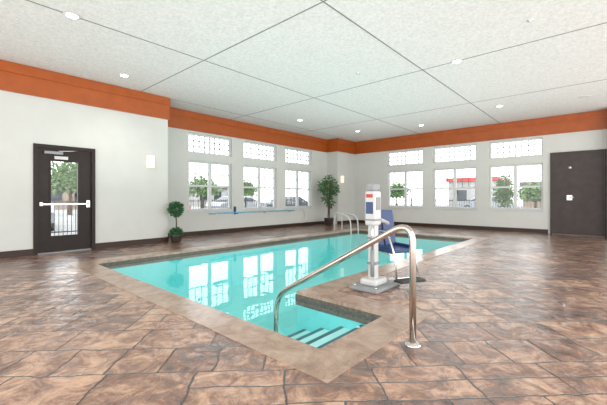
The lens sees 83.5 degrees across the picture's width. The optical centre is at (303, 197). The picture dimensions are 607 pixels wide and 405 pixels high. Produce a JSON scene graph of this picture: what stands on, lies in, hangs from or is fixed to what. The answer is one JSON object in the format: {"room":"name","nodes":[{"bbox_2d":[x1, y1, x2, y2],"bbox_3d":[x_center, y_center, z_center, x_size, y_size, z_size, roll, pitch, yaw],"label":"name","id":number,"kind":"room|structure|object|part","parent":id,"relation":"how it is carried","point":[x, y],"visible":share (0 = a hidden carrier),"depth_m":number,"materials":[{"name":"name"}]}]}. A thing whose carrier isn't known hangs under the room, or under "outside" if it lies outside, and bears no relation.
{"room":"indoor swimming pool","nodes":[
{"label":"indoor swimming pool","id":0,"kind":"room"},
{"bbox_2d":[0,90,167,251],"bbox_3d":[-6.229,-0.735,6.100,0.220,3.770,7.760,0,0,42],"label":"wall","id":1,"kind":"structure","parent":0,"point":[131,198],"depth_m":7.72,"materials":[{"name":"paint"}]},
{"bbox_2d":[0,249,32,258],"bbox_3d":[-7.077,1.085,4.976,0.020,0.130,4.955,0,0,42],"label":"baseboard","id":2,"kind":"structure","parent":1,"relation":"attached to","point":[27,252],"depth_m":6.62,"materials":[{"name":"brown wood"}]},
{"bbox_2d":[33,143,94,254],"bbox_3d":[-5.072,0.025,7.248,0.249,2.250,1.105,0,0,42],"label":"door","id":3,"kind":"structure","parent":1,"relation":"attached to","point":[43,154],"depth_m":7.18,"materials":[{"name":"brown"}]},
{"bbox_2d":[0,59,168,119],"bbox_3d":[-6.125,-2.333,6.006,0.060,0.565,7.760,0,0,42],"label":"trim","id":4,"kind":"structure","parent":1,"relation":"attached to","point":[14,77],"depth_m":7.36,"materials":[{"name":"orange paint"}]},
{"bbox_2d":[95,237,167,248],"bbox_3d":[-4.116,1.085,8.275,0.020,0.130,1.700,0,0,42],"label":"baseboard","id":5,"kind":"structure","parent":1,"relation":"attached to","point":[162,239],"depth_m":8.20,"materials":[{"name":"brown wood"}]},
{"bbox_2d":[147,155,154,167],"bbox_3d":[-3.824,-0.910,8.537,0.105,0.300,0.200,0,0,42],"label":"wall sconce","id":6,"kind":"object","parent":1,"relation":"attached to","point":[150,159],"visible":1,"depth_m":8.48,"materials":[{"name":"metal"}]},
{"bbox_2d":[168,107,326,232],"bbox_3d":[-1.089,-0.735,13.056,0.280,3.770,9.460,0,0,42],"label":"wall","id":7,"kind":"structure","parent":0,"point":[179,155],"depth_m":11.65,"materials":[{"name":"paint"}]},
{"bbox_2d":[188,133,231,211],"bbox_3d":[-2.988,-0.785,10.917,0.190,2.410,1.640,0,0,42],"label":"window","id":8,"kind":"structure","parent":7,"relation":"attached to","point":[209,174],"depth_m":10.95,"materials":[{"name":"plastic"}]},
{"bbox_2d":[168,221,324,237],"bbox_3d":[-1.550,1.085,12.408,0.020,0.130,7.840,0,0,42],"label":"baseboard","id":9,"kind":"structure","parent":7,"relation":"attached to","point":[193,233],"depth_m":11.87,"materials":[{"name":"brown wood"}]},
{"bbox_2d":[209,209,305,222],"bbox_3d":[-1.465,0.737,12.414,0.135,0.573,4.603,0,0,42],"label":"pole","id":10,"kind":"object","parent":7,"relation":"attached to","point":[288,210],"visible":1,"depth_m":12.04,"materials":[{"name":"metal"}]},
{"bbox_2d":[243,141,277,209],"bbox_3d":[-1.599,-0.785,12.465,0.190,2.410,1.640,0,0,42],"label":"window","id":11,"kind":"structure","parent":7,"relation":"attached to","point":[258,177],"depth_m":12.51,"materials":[{"name":"plastic"}]},
{"bbox_2d":[285,148,312,208],"bbox_3d":[-0.224,-0.785,13.998,0.190,2.410,1.640,0,0,42],"label":"window","id":12,"kind":"structure","parent":7,"relation":"attached to","point":[297,188],"depth_m":14.04,"materials":[{"name":"plastic"}]},
{"bbox_2d":[0,223,606,404],"bbox_3d":[0.939,1.210,5.875,12.450,0.120,17.000,0,0,42],"label":"floor","id":13,"kind":"structure","parent":0,"point":[517,318],"depth_m":2.69,"materials":[{"name":"concrete"}]},
{"bbox_2d":[166,201,183,242],"bbox_3d":[-3.315,0.603,8.825,0.453,1.095,0.448,0,0,-4],"label":"topiary","id":14,"kind":"object","parent":13,"relation":"on","point":[175,233],"visible":1,"depth_m":8.75,"materials":[{"name":"plant"}]},
{"bbox_2d":[170,234,181,242],"bbox_3d":[-3.311,1.045,8.828,0.320,0.210,0.320,0,0,42],"label":"pot","id":15,"kind":"object","parent":14,"relation":"attached to","point":[175,238],"depth_m":8.72,"materials":[{"name":"ceramic"}]},
{"bbox_2d":[67,228,488,382],"bbox_3d":[1.037,1.697,7.467,5.830,1.106,9.160,0,0,42],"label":"swimming pool","id":16,"kind":"object","parent":13,"relation":"in","point":[231,290],"visible":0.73,"depth_m":6.38,"materials":[{"name":"liquid"}]},
{"bbox_2d":[334,212,351,249],"bbox_3d":[1.370,1.249,11.870,0.815,1.492,0.110,0,0,42],"label":"grab rail","id":17,"kind":"object","parent":16,"relation":"attached to","point":[336,212],"visible":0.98,"depth_m":11.70,"materials":[{"name":"silver metal"}]},
{"bbox_2d":[274,224,420,348],"bbox_3d":[0.287,0.981,3.168,1.648,1.540,0.124,0,0,42],"label":"handrail","id":18,"kind":"object","parent":16,"relation":"attached to","point":[411,343],"visible":0.94,"depth_m":2.72,"materials":[{"name":"metal"}]},
{"bbox_2d":[341,212,359,254],"bbox_3d":[1.671,1.249,12.205,0.815,1.492,0.110,0,0,42],"label":"grab rail","id":19,"kind":"object","parent":16,"relation":"attached to","point":[343,212],"visible":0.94,"depth_m":12.19,"materials":[{"name":"silver metal"}]},
{"bbox_2d":[317,175,339,225],"bbox_3d":[1.067,0.076,14.325,1.080,2.148,0.766,0,0,-26],"label":"potted tree","id":20,"kind":"object","parent":13,"relation":"on","point":[327,190],"visible":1,"depth_m":14.21,"materials":[{"name":"green plant"}]},
{"bbox_3d":[1.067,0.995,14.291,0.440,0.310,0.440,0,0,42],"label":"pot","id":21,"kind":"part","parent":20,"relation":"part of","materials":[{"name":"ceramic"}]},
{"bbox_2d":[349,184,425,293],"bbox_3d":[1.009,0.485,4.480,0.927,1.330,0.712,0,0,-23],"label":"lift","id":22,"kind":"object","parent":13,"relation":"on","point":[378,221],"visible":0.77,"depth_m":4.32,"materials":[{"name":"white plastic"}]},
{"bbox_3d":[0.834,0.125,4.299,0.100,0.150,0.009,0,0,42],"label":"label panel","id":23,"kind":"part","parent":22,"relation":"part of","materials":[{"name":"blue plastic"}]},
{"bbox_3d":[1.033,0.300,4.548,0.063,0.153,0.444,0,0,38],"label":"arm","id":24,"kind":"part","parent":22,"relation":"part of","materials":[{"name":"white plastic"}]},
{"bbox_3d":[1.130,0.427,4.854,0.400,0.513,0.119,0,0,-23],"label":"backrest","id":25,"kind":"part","parent":22,"relation":"part of","materials":[{"name":"blue plastic"}]},
{"bbox_3d":[1.226,0.675,4.632,0.410,0.090,0.420,0,0,-23],"label":"seat","id":26,"kind":"part","parent":22,"relation":"part of","materials":[{"name":"blue plastic"}]},
{"bbox_3d":[1.237,0.682,4.605,0.366,0.702,0.548,0,0,-23],"label":"seat frame","id":27,"kind":"part","parent":22,"relation":"part of","materials":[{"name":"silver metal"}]},
{"bbox_2d":[0,0,606,141],"bbox_3d":[0.930,-2.695,6.031,12.670,0.150,17.220,0,0,42],"label":"ceiling","id":28,"kind":"structure","parent":0,"point":[317,51],"depth_m":6.25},
{"bbox_2d":[63,11,80,19],"bbox_3d":[-3.316,-2.608,4.870,0.210,0.024,0.210,0,0,42],"label":"recessed light","id":29,"kind":"object","parent":28,"relation":"in","point":[68,14],"visible":1,"depth_m":4.84,"materials":[{"name":"white plastic"}]},
{"bbox_2d":[119,73,129,76],"bbox_3d":[-3.820,-2.608,7.243,0.210,0.024,0.210,0,0,42],"label":"recessed light","id":30,"kind":"object","parent":28,"relation":"in","point":[120,74],"visible":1,"depth_m":7.21,"materials":[{"name":"white plastic"}]},
{"bbox_2d":[26,0,418,133],"bbox_3d":[-0.926,-2.618,7.548,0.020,0.006,17.000,0,0,42],"label":"trim","id":31,"kind":"structure","parent":28,"relation":"attached to","point":[26,0],"depth_m":6.22,"materials":[{"name":"grey metal"}]},
{"bbox_2d":[141,0,326,91],"bbox_3d":[0.287,-2.619,4.512,11.600,0.005,0.020,0,0,42],"label":"trim","id":32,"kind":"structure","parent":28,"relation":"attached to","point":[324,0],"depth_m":5.60,"materials":[{"name":"grey metal"}]},
{"bbox_2d":[173,99,341,137],"bbox_3d":[-0.931,-2.618,11.839,0.020,0.006,7.860,0,0,42],"label":"trim","id":33,"kind":"structure","parent":28,"relation":"attached to","point":[173,99],"depth_m":10.84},
{"bbox_2d":[320,0,498,122],"bbox_3d":[1.233,-2.618,5.612,0.020,0.006,17.000,0,0,42],"label":"trim","id":34,"kind":"structure","parent":28,"relation":"attached to","point":[320,0],"depth_m":5.95,"materials":[{"name":"grey metal"}]},
{"bbox_2d":[230,22,606,119],"bbox_3d":[2.141,-2.619,7.215,12.450,0.005,0.020,0,0,42],"label":"trim","id":35,"kind":"structure","parent":28,"relation":"attached to","point":[606,22],"depth_m":6.61,"materials":[{"name":"grey metal"}]},
{"bbox_2d":[300,79,606,132],"bbox_3d":[4.311,-2.619,9.634,12.450,0.005,0.020,0,0,42],"label":"trim","id":36,"kind":"structure","parent":28,"relation":"attached to","point":[605,79],"depth_m":9.27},
{"bbox_2d":[451,59,462,63],"bbox_3d":[2.934,-2.608,6.504,0.210,0.024,0.210,0,0,42],"label":"recessed light","id":37,"kind":"object","parent":28,"relation":"in","point":[456,61],"visible":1,"depth_m":6.47,"materials":[{"name":"white plastic"}]},
{"bbox_2d":[327,151,354,223],"bbox_3d":[1.741,-0.735,15.649,0.590,3.770,1.380,0,0,42],"label":"wall pier","id":38,"kind":"object","parent":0,"point":[339,164],"visible":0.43,"depth_m":15.27,"materials":[{"name":"paint"}]},
{"bbox_2d":[327,138,338,151],"bbox_3d":[1.282,-2.333,15.093,0.650,0.565,0.060,0,0,42],"label":"trim","id":39,"kind":"structure","parent":38,"relation":"attached to","point":[332,144],"depth_m":15.05,"materials":[{"name":"orange paint"}]},
{"bbox_2d":[337,220,354,223],"bbox_3d":[1.961,1.085,15.438,0.020,0.130,1.400,0,0,42],"label":"baseboard","id":40,"kind":"object","parent":38,"relation":"attached to","point":[346,221],"visible":0.86,"depth_m":15.41,"materials":[{"name":"brown wood"}]},
{"bbox_2d":[339,138,354,153],"bbox_3d":[1.963,-2.333,15.409,0.060,0.565,1.320,0,0,42],"label":"trim","id":41,"kind":"structure","parent":38,"relation":"attached to","point":[346,146],"depth_m":15.39,"materials":[{"name":"orange paint"}]},
{"bbox_2d":[355,129,606,236],"bbox_3d":[6.689,-0.735,12.284,12.450,3.770,0.220,0,0,42],"label":"wall","id":42,"kind":"structure","parent":0,"point":[370,168],"depth_m":12.43,"materials":[{"name":"paint"}]},
{"bbox_2d":[386,149,422,207],"bbox_3d":[4.296,-0.785,14.371,1.640,2.410,0.190,0,0,42],"label":"window","id":43,"kind":"structure","parent":42,"relation":"in","point":[405,188],"depth_m":14.41,"materials":[{"name":"plastic"}]},
{"bbox_2d":[355,220,547,232],"bbox_3d":[5.176,1.085,13.480,7.380,0.130,0.020,0,0,42],"label":"baseboard","id":44,"kind":"structure","parent":42,"relation":"attached to","point":[359,221],"depth_m":12.51,"materials":[{"name":"brown wood"}]},
{"bbox_2d":[432,144,475,208],"bbox_3d":[5.784,-0.785,13.035,1.640,2.410,0.190,0,0,42],"label":"window","id":45,"kind":"structure","parent":42,"relation":"in","point":[454,178],"depth_m":13.07,"materials":[{"name":"plastic"}]},
{"bbox_2d":[355,109,606,153],"bbox_3d":[5.691,-2.333,12.991,8.840,0.565,0.060,0,0,42],"label":"trim","id":46,"kind":"structure","parent":42,"relation":"attached to","point":[592,120],"depth_m":12.01,"materials":[{"name":"orange paint"}]},
{"bbox_2d":[488,138,543,210],"bbox_3d":[7.280,-0.785,11.693,1.640,2.410,0.190,0,0,42],"label":"window","id":47,"kind":"structure","parent":42,"relation":"in","point":[515,186],"depth_m":11.70,"materials":[{"name":"plastic"}]},
{"bbox_2d":[550,149,606,236],"bbox_3d":[8.443,-0.150,10.488,1.360,2.600,0.110,0,0,42],"label":"door","id":48,"kind":"structure","parent":42,"relation":"in","point":[578,179],"depth_m":10.48,"materials":[{"name":"wood"}]},
{"bbox_3d":[-4.110,-0.735,9.263,0.850,3.770,0.220,0,0,42],"label":"wall","id":49,"kind":"structure","parent":0,"visible":0},
{"bbox_2d":[168,98,170,120],"bbox_3d":[-3.841,-2.333,9.210,0.880,0.565,0.060,0,0,42],"label":"trim","id":50,"kind":"structure","parent":49,"relation":"attached to","point":[169,105],"depth_m":8.92,"materials":[{"name":"orange paint"}]},
{"label":"outside","id":51,"kind":"structure","parent":0,"visible":0},
{"bbox_2d":[51,204,522,235],"bbox_3d":[-2.721,1.425,46.965,73.220,0.250,73.720,0,0,42],"label":"ground","id":52,"kind":"structure","parent":51,"point":[62,213],"depth_m":20.56,"materials":[{"name":"concrete"}]},
{"bbox_2d":[51,205,53,230],"bbox_3d":[-11.528,0.575,14.105,1.840,1.450,4.500,0,0,-38],"label":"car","id":53,"kind":"object","parent":52,"relation":"on","point":[52,206],"visible":0.14,"depth_m":12.94,"materials":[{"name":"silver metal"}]},
{"bbox_2d":[51,161,76,214],"bbox_3d":[-18.014,-0.955,26.348,4.598,4.523,4.562,0,0,42],"label":"tree","id":54,"kind":"object","parent":52,"relation":"on","point":[66,175],"visible":0.56,"depth_m":25.48,"materials":[{"name":"green plant"}]},
{"bbox_3d":[-18.014,-1.706,26.348,4.598,3.022,4.562,0,0,42],"label":"crown","id":55,"kind":"part","parent":54,"relation":"part of","materials":[{"name":"green plant"}]},
{"bbox_2d":[51,187,76,209],"bbox_3d":[-27.198,-0.450,44.556,8.600,3.500,14.600,0,0,42],"label":"building","id":56,"kind":"structure","parent":52,"relation":"on","point":[59,196],"depth_m":38.41,"materials":[{"name":"paint"}]},
{"bbox_2d":[51,199,76,235],"bbox_3d":[-8.543,0.625,10.843,0.060,1.350,2.390,0,0,42],"label":"fence panel","id":57,"kind":"object","parent":52,"relation":"on","point":[54,201],"visible":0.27,"depth_m":11.47,"materials":[{"name":"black metal"}]},
{"bbox_2d":[193,199,200,208],"bbox_3d":[-5.338,0.625,14.415,0.060,1.350,2.390,0,0,42],"label":"fence panel","id":58,"kind":"object","parent":52,"relation":"on","point":[193,199],"visible":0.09,"depth_m":15.14,"materials":[{"name":"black metal"}]},
{"bbox_2d":[189,175,222,208],"bbox_3d":[-12.066,-0.732,40.449,4.825,4.077,4.864,0,0,42],"label":"tree","id":59,"kind":"object","parent":52,"relation":"on","point":[195,190],"visible":0.69,"depth_m":39.85,"materials":[{"name":"green plant"}]},
{"bbox_3d":[-12.066,-1.370,40.449,4.825,2.800,4.864,0,0,42],"label":"crown","id":60,"kind":"part","parent":59,"relation":"part of","materials":[{"name":"green plant"}]},
{"bbox_2d":[189,187,253,205],"bbox_3d":[-15.998,-0.350,60.034,8.600,3.300,12.600,0,0,42],"label":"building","id":61,"kind":"structure","parent":52,"relation":"on","point":[225,190],"depth_m":54.49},
{"bbox_2d":[202,197,244,208],"bbox_3d":[-3.735,0.625,16.202,0.060,1.350,2.390,0,0,42],"label":"fence panel","id":62,"kind":"object","parent":52,"relation":"on","point":[214,200],"visible":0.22,"depth_m":15.76,"materials":[{"name":"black metal"}]},
{"bbox_2d":[204,196,266,207],"bbox_3d":[-4.907,0.575,25.227,1.840,1.450,4.500,0,0,39],"label":"car","id":63,"kind":"object","parent":52,"relation":"on","point":[218,204],"visible":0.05,"depth_m":24.61,"materials":[{"name":"silver metal"}]},
{"bbox_2d":[227,179,256,195],"bbox_3d":[-8.127,-0.697,47.712,4.587,4.007,4.519,0,0,42],"label":"tree","id":64,"kind":"object","parent":52,"relation":"on","point":[247,191],"visible":0.48,"depth_m":47.06,"materials":[{"name":"green plant"}]},
{"bbox_2d":[245,197,272,206],"bbox_3d":[-2.132,0.625,17.988,0.060,1.350,2.390,0,0,42],"label":"fence panel","id":65,"kind":"object","parent":52,"relation":"on","point":[246,199],"visible":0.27,"depth_m":17.56,"materials":[{"name":"black metal"}]},
{"bbox_2d":[265,196,307,206],"bbox_3d":[-1.272,0.575,30.027,1.840,1.450,4.500,0,0,42],"label":"car","id":66,"kind":"object","parent":52,"relation":"on","point":[290,203],"visible":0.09,"depth_m":29.17,"materials":[{"name":"paint"}]},
{"bbox_2d":[286,199,305,205],"bbox_3d":[-0.529,0.625,19.775,0.060,1.350,2.390,0,0,42],"label":"fence panel","id":67,"kind":"object","parent":52,"relation":"on","point":[287,200],"visible":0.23,"depth_m":19.78,"materials":[{"name":"black metal"}]},
{"bbox_2d":[390,199,410,205],"bbox_3d":[5.250,0.625,20.279,2.390,1.350,0.060,0,0,42],"label":"fence panel","id":68,"kind":"object","parent":52,"relation":"on","point":[393,200],"visible":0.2,"depth_m":20.07,"materials":[{"name":"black metal"}]},
{"bbox_2d":[390,182,412,205],"bbox_3d":[13.160,-0.519,47.433,4.301,3.650,4.338,0,0,42],"label":"tree","id":69,"kind":"object","parent":52,"relation":"on","point":[393,193],"visible":0.65,"depth_m":46.65,"materials":[{"name":"green plant"}]},
{"bbox_2d":[411,197,452,206],"bbox_3d":[7.037,0.625,18.676,2.390,1.350,0.060,0,0,42],"label":"fence panel","id":70,"kind":"object","parent":52,"relation":"on","point":[438,200],"visible":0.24,"depth_m":18.42,"materials":[{"name":"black metal"}]},
{"bbox_2d":[457,199,498,206],"bbox_3d":[8.823,0.625,17.073,2.390,1.350,0.060,0,0,42],"label":"fence panel","id":71,"kind":"object","parent":52,"relation":"on","point":[459,200],"visible":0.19,"depth_m":17.38,"materials":[{"name":"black metal"}]},
{"bbox_2d":[446,176,511,206],"bbox_3d":[25.643,-0.750,49.542,6.600,4.100,8.600,0,0,42],"label":"building","id":72,"kind":"structure","parent":52,"relation":"on","point":[462,194],"depth_m":47.05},
{"bbox_2d":[458,197,517,207],"bbox_3d":[16.603,0.575,30.783,4.500,1.450,1.840,0,0,43],"label":"car","id":73,"kind":"object","parent":52,"relation":"on","point":[466,202],"visible":0.15,"depth_m":30.79,"materials":[{"name":"silver metal"}]},
{"bbox_2d":[492,173,517,207],"bbox_3d":[8.841,0.099,14.929,1.058,2.415,1.141,0,0,42],"label":"tree","id":74,"kind":"object","parent":52,"relation":"on","point":[506,194],"visible":0.84,"depth_m":14.80,"materials":[{"name":"green plant"}]},
{"bbox_2d":[506,199,529,207],"bbox_3d":[10.609,0.625,15.470,2.390,1.350,0.060,0,0,42],"label":"fence panel","id":75,"kind":"object","parent":52,"relation":"on","point":[518,200],"visible":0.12,"depth_m":15.86,"materials":[{"name":"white metal"}]},
{"bbox_2d":[517,181,540,207],"bbox_3d":[23.892,-0.253,34.995,3.944,3.119,3.976,0,0,-14],"label":"tree","id":76,"kind":"object","parent":52,"relation":"on","point":[533,194],"visible":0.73,"depth_m":34.64,"materials":[{"name":"green plant"}]},
{"bbox_2d":[519,181,540,207],"bbox_3d":[35.319,-0.350,40.861,14.600,3.300,8.600,0,0,42],"label":"building","id":77,"kind":"structure","parent":52,"relation":"on","point":[530,203],"depth_m":42.01,"materials":[{"name":"paint"}]}
]}

